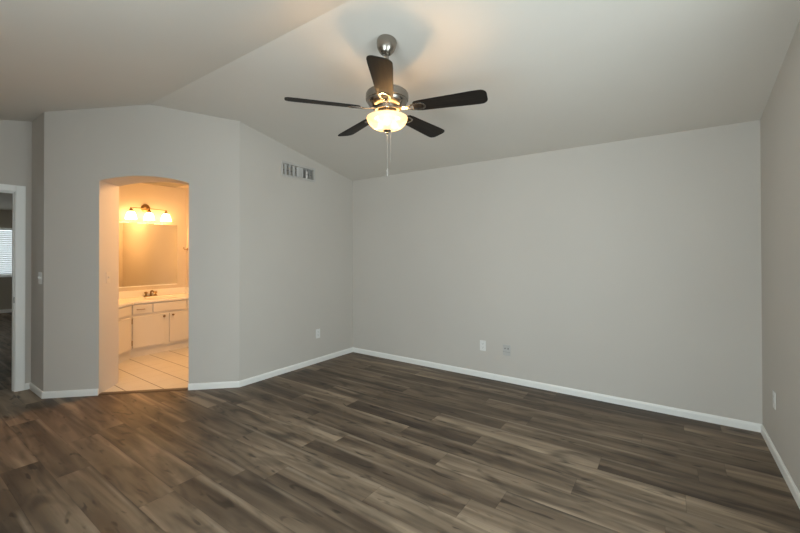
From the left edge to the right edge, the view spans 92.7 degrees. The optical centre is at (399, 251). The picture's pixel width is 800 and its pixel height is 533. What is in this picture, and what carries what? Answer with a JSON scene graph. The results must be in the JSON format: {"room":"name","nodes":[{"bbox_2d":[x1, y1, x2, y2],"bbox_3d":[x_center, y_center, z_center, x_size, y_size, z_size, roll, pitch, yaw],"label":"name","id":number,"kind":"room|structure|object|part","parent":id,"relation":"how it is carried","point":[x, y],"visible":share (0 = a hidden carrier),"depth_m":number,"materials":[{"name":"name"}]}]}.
{"room":"empty bedroom","nodes":[
{"label":"empty bedroom","id":0,"kind":"room"},
{"bbox_2d":[0,210,11,309],"bbox_3d":[-10.289,0.229,8.068,0.120,2.475,4.500,0,0,35],"label":"wall","id":1,"kind":"structure","parent":0,"point":[5,215],"depth_m":9.15,"materials":[{"name":"paint"}]},
{"bbox_2d":[0,309,11,312],"bbox_3d":[-10.232,1.426,8.023,0.013,0.080,4.300,0,0,35],"label":"baseboard","id":2,"kind":"structure","parent":1,"relation":"attached to","point":[3,310],"depth_m":9.13,"materials":[{"name":"white paint"}]},
{"bbox_2d":[0,228,11,275],"bbox_3d":[-9.665,0.016,8.761,0.060,1.143,1.860,0,0,35],"label":"window blind","id":3,"kind":"object","parent":1,"relation":"attached to","point":[5,248],"visible":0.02,"depth_m":9.12,"materials":[{"name":"white plastic"}]},
{"bbox_2d":[0,120,31,382],"bbox_3d":[-4.391,0.026,3.319,0.120,2.801,1.711,0,0,35],"label":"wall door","id":4,"kind":"structure","parent":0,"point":[15,136],"depth_m":3.94,"materials":[{"name":"grey paint"}]},
{"bbox_2d":[0,184,25,391],"bbox_3d":[-4.194,0.378,3.594,0.153,2.100,0.937,0,0,35],"label":"door frame","id":5,"kind":"structure","parent":4,"relation":"attached to","point":[18,193],"depth_m":3.90,"materials":[{"name":"white paint"}]},
{"bbox_3d":[-4.140,-0.641,3.561,0.017,0.063,0.795,0,0,35],"label":"casing","id":6,"kind":"part","parent":5,"relation":"part of","materials":[{"name":"white paint"}]},
{"bbox_3d":[-3.888,0.379,3.908,0.017,2.100,0.071,0,0,35],"label":"casing","id":7,"kind":"part","parent":5,"relation":"part of","materials":[{"name":"white paint"}]},
{"bbox_2d":[31,113,43,390],"bbox_3d":[-3.677,0.028,3.923,0.588,2.801,0.100,0,0,35],"label":"wall","id":8,"kind":"structure","parent":0,"point":[37,219],"depth_m":3.84,"materials":[{"name":"grey paint"}]},
{"bbox_2d":[29,382,42,398],"bbox_3d":[-3.656,1.396,3.832,0.473,0.064,0.013,0,0,35],"label":"baseboard","id":9,"kind":"structure","parent":8,"relation":"attached to","point":[32,387],"depth_m":3.82,"materials":[{"name":"white paint"}]},
{"bbox_2d":[38,272,41,283],"bbox_3d":[-3.561,0.265,3.769,0.116,0.116,0.016,0,0,35],"label":"light switch","id":10,"kind":"object","parent":8,"relation":"attached to","point":[39,273],"visible":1,"depth_m":3.76,"materials":[{"name":"white plastic"}]},
{"bbox_2d":[0,182,183,209],"bbox_3d":[-7.254,-1.052,5.929,7.559,0.080,4.500,0,0,35],"label":"ceiling","id":11,"kind":"structure","parent":0,"point":[5,198],"depth_m":7.02,"materials":[{"name":"paint"}]},
{"bbox_2d":[43,104,239,393],"bbox_3d":[-2.608,-0.040,4.039,1.802,2.935,0.352,0,0,-10],"label":"wall","id":12,"kind":"structure","parent":0,"point":[91,153],"depth_m":3.87,"materials":[{"name":"grey paint"}]},
{"bbox_2d":[42,389,98,398],"bbox_3d":[-3.228,1.395,3.738,0.486,0.064,0.013,0,0,-10],"label":"baseboard","id":13,"kind":"structure","parent":12,"relation":"attached to","point":[84,392],"depth_m":3.73,"materials":[{"name":"white paint"}]},
{"bbox_2d":[99,387,187,394],"bbox_3d":[-2.586,1.421,3.878,0.822,0.010,0.070,0,0,-10],"label":"trim","id":14,"kind":"structure","parent":12,"relation":"attached to","point":[169,389],"depth_m":3.86,"materials":[{"name":"brown wood"}]},
{"bbox_2d":[188,381,239,389],"bbox_3d":[-1.928,1.394,3.961,0.500,0.064,0.013,0,0,-10],"label":"baseboard","id":15,"kind":"structure","parent":12,"relation":"attached to","point":[229,384],"depth_m":3.96,"materials":[{"name":"white paint"}]},
{"bbox_2d":[119,183,185,290],"bbox_3d":[-3.827,0.198,5.827,0.080,2.485,1.200,0,0,35],"label":"wall","id":16,"kind":"structure","parent":0,"point":[171,199],"depth_m":5.92,"materials":[{"name":"paint"}]},
{"bbox_2d":[119,222,176,287],"bbox_3d":[-3.844,0.054,5.724,0.010,0.947,0.950,0,0,35],"label":"vanity mirror","id":17,"kind":"object","parent":16,"relation":"attached to","point":[147,252],"visible":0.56,"depth_m":5.76,"materials":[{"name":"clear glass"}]},
{"bbox_2d":[125,204,171,221],"bbox_3d":[-3.756,-0.585,5.698,0.194,0.245,0.615,0,0,35],"label":"vanity light","id":18,"kind":"object","parent":16,"relation":"attached to","point":[130,214],"visible":1,"depth_m":5.67,"materials":[{"name":"white glass"}]},
{"bbox_3d":[-3.872,-0.520,5.493,0.148,0.113,0.147,0,0,35],"label":"lamp shade","id":19,"kind":"part","parent":18,"relation":"part of","materials":[{"name":"white glass"}]},
{"bbox_3d":[-3.737,-0.519,5.685,0.148,0.113,0.147,0,0,35],"label":"lamp shade","id":20,"kind":"part","parent":18,"relation":"part of","materials":[{"name":"white glass"}]},
{"bbox_3d":[-3.602,-0.518,5.875,0.148,0.113,0.147,0,0,35],"label":"lamp shade","id":21,"kind":"part","parent":18,"relation":"part of","materials":[{"name":"white glass"}]},
{"bbox_2d":[119,287,184,298],"bbox_3d":[-3.799,0.629,5.772,0.018,0.102,1.086,0,0,35],"label":"backsplash","id":22,"kind":"structure","parent":16,"relation":"attached to","point":[178,290],"depth_m":5.77,"materials":[{"name":"white stone"}]},
{"bbox_2d":[186,169,295,286],"bbox_3d":[-2.401,0.194,5.505,2.621,2.485,0.080,0,0,35],"label":"wall","id":23,"kind":"structure","parent":0,"point":[187,189],"depth_m":6.20,"materials":[{"name":"paint"}]},
{"bbox_2d":[239,122,352,380],"bbox_3d":[-1.195,0.024,4.804,0.100,2.811,1.857,0,0,35],"label":"wall","id":24,"kind":"structure","parent":0,"point":[296,243],"depth_m":4.55,"materials":[{"name":"grey paint"}]},
{"bbox_2d":[240,347,352,386],"bbox_3d":[-1.177,1.397,4.720,0.013,0.064,1.762,0,0,35],"label":"baseboard","id":25,"kind":"structure","parent":24,"relation":"attached to","point":[267,375],"depth_m":4.56,"materials":[{"name":"white paint"}]},
{"bbox_2d":[281,160,314,181],"bbox_3d":[-1.299,-0.969,4.710,0.168,0.179,0.521,0,0,35],"label":"air vent","id":26,"kind":"object","parent":24,"relation":"in","point":[289,170],"visible":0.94,"depth_m":4.67,"materials":[{"name":"white metal"}]},
{"bbox_2d":[316,329,319,337],"bbox_3d":[-1.053,1.058,4.903,0.007,0.116,0.070,0,0,35],"label":"wall outlet","id":27,"kind":"object","parent":24,"relation":"attached to","point":[317,330],"visible":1,"depth_m":4.90,"materials":[{"name":"white plastic"}]},
{"bbox_2d":[0,312,799,532],"bbox_3d":[-4.327,1.472,4.621,13.784,0.084,5.762,0,0,35],"label":"floor","id":28,"kind":"structure","parent":0,"point":[353,442],"depth_m":2.58,"materials":[{"name":"wood"}]},
{"bbox_2d":[119,299,188,363],"bbox_3d":[-3.605,1.072,5.262,0.920,0.722,1.692,0,0,35],"label":"bathroom vanity","id":29,"kind":"object","parent":28,"relation":"on","point":[154,327],"visible":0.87,"depth_m":5.30,"materials":[{"name":"beige paint"}]},
{"bbox_3d":[-3.542,0.784,4.870,0.018,0.124,0.410,0,0,-10],"label":"drawer","id":30,"kind":"part","parent":29,"relation":"part of","materials":[{"name":"beige paint"}]},
{"bbox_3d":[-3.541,1.091,4.868,0.018,0.417,0.410,0,0,-10],"label":"door","id":31,"kind":"part","parent":29,"relation":"part of","materials":[{"name":"beige paint"}]},
{"bbox_3d":[-3.512,0.786,5.196,0.018,0.124,0.228,0,0,35],"label":"drawer","id":32,"kind":"part","parent":29,"relation":"part of","materials":[{"name":"beige paint"}]},
{"bbox_3d":[-3.459,1.093,5.267,0.018,0.417,0.407,0,0,35],"label":"door","id":33,"kind":"part","parent":29,"relation":"part of","materials":[{"name":"beige paint"}]},
{"bbox_2d":[119,287,188,307],"bbox_3d":[-3.586,0.642,5.275,0.940,0.135,1.653,0,0,35],"label":"countertop","id":34,"kind":"structure","parent":29,"relation":"on","point":[126,298],"depth_m":5.60,"materials":[{"name":"white stone"}]},
{"bbox_2d":[144,290,157,296],"bbox_3d":[-3.711,0.629,5.713,0.138,0.101,0.177,0,0,35],"label":"faucet","id":35,"kind":"object","parent":34,"relation":"on","point":[151,291],"visible":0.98,"depth_m":5.72,"materials":[{"name":"gold metal"}]},
{"bbox_2d":[145,295,175,298],"bbox_3d":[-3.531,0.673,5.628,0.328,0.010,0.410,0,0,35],"label":"sink bowl","id":36,"kind":"object","parent":34,"relation":"on","point":[162,296],"depth_m":5.59,"materials":[{"name":"beige ceramic"}]},
{"bbox_3d":[-3.308,0.788,5.484,0.018,0.124,0.438,0,0,35],"label":"false drawer","id":37,"kind":"part","parent":29,"relation":"part of","materials":[{"name":"beige paint"}]},
{"bbox_3d":[-3.190,1.095,5.649,0.018,0.417,0.419,0,0,35],"label":"door","id":38,"kind":"part","parent":29,"relation":"part of","materials":[{"name":"beige paint"}]},
{"bbox_2d":[0,0,799,180],"bbox_3d":[-1.018,-1.323,2.797,6.245,0.641,4.942,0,0,35],"label":"ceiling","id":39,"kind":"structure","parent":0,"point":[554,75],"depth_m":2.71,"materials":[{"name":"paint"}]},
{"bbox_2d":[284,34,487,175],"bbox_3d":[-0.055,-0.974,2.626,1.290,0.935,1.246,0,0,35],"label":"ceiling fan","id":40,"kind":"object","parent":39,"relation":"hanging from","point":[386,98],"visible":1,"depth_m":2.49,"materials":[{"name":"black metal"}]},
{"bbox_3d":[-0.497,-0.961,2.473,0.483,0.006,0.140,0,13,-16],"label":"blade","id":41,"kind":"part","parent":40,"relation":"part of","materials":[{"name":"black wood"}]},
{"bbox_3d":[-0.328,-0.955,2.945,0.140,0.006,0.483,-16,8,-34],"label":"blade","id":42,"kind":"part","parent":40,"relation":"part of","materials":[{"name":"black wood"}]},
{"bbox_3d":[-0.100,-0.973,2.167,0.140,0.006,0.483,13,-1,2],"label":"blade","id":43,"kind":"part","parent":40,"relation":"part of","materials":[{"name":"black wood"}]},
{"bbox_3d":[-0.087,-0.863,2.592,0.278,0.091,0.278,0,0,35],"label":"lamp shade","id":44,"kind":"part","parent":40,"relation":"part of","materials":[{"name":"beige glass"}]},
{"bbox_3d":[-0.065,-0.718,2.591,0.002,0.225,0.002,0,0,35],"label":"pull chain","id":45,"kind":"part","parent":40,"relation":"part of","materials":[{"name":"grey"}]},
{"bbox_3d":[0.174,-0.956,2.930,0.140,0.006,0.483,-17,-11,36],"label":"blade","id":46,"kind":"part","parent":40,"relation":"part of","materials":[{"name":"black wood"}]},
{"bbox_3d":[0.314,-0.962,2.449,0.483,0.006,0.140,0,-13,20],"label":"blade","id":47,"kind":"part","parent":40,"relation":"part of","materials":[{"name":"black wood"}]},
{"bbox_2d":[353,120,762,423],"bbox_3d":[1.102,0.195,4.256,4.283,2.455,0.100,0,0,35],"label":"wall","id":48,"kind":"structure","parent":0,"point":[630,268],"depth_m":3.70,"materials":[{"name":"grey paint"}]},
{"bbox_2d":[480,340,485,350],"bbox_3d":[0.934,1.065,4.305,0.070,0.116,0.007,0,0,35],"label":"wall outlet","id":49,"kind":"object","parent":48,"relation":"attached to","point":[482,343],"visible":1,"depth_m":4.30,"materials":[{"name":"white plastic"}]},
{"bbox_2d":[503,344,510,355],"bbox_3d":[1.156,1.075,4.142,0.084,0.116,0.016,0,0,35],"label":"jack plate","id":50,"kind":"object","parent":48,"relation":"attached to","point":[506,348],"visible":1,"depth_m":4.14,"materials":[{"name":"grey plastic"}]},
{"bbox_2d":[353,347,761,432],"bbox_3d":[1.072,1.390,4.202,4.283,0.064,0.013,0,0,35],"label":"baseboard","id":51,"kind":"structure","parent":48,"relation":"attached to","point":[736,423],"depth_m":3.68,"materials":[{"name":"white paint"}]},
{"bbox_2d":[760,20,799,491],"bbox_3d":[1.494,-0.066,1.015,0.100,2.935,4.942,0,0,35],"label":"wall","id":52,"kind":"structure","parent":0,"point":[780,119],"depth_m":2.42,"materials":[{"name":"grey paint"}]},
{"bbox_2d":[773,390,775,409],"bbox_3d":[2.572,1.022,2.624,0.007,0.116,0.070,0,0,35],"label":"wall outlet","id":53,"kind":"object","parent":52,"relation":"attached to","point":[774,393],"visible":1,"depth_m":2.60,"materials":[{"name":"white plastic"}]},
{"bbox_2d":[761,424,799,508],"bbox_3d":[1.450,1.370,1.039,0.013,0.064,4.742,0,0,35],"label":"baseboard","id":54,"kind":"structure","parent":52,"relation":"attached to","point":[788,479],"depth_m":2.42,"materials":[{"name":"white paint"}]}
]}

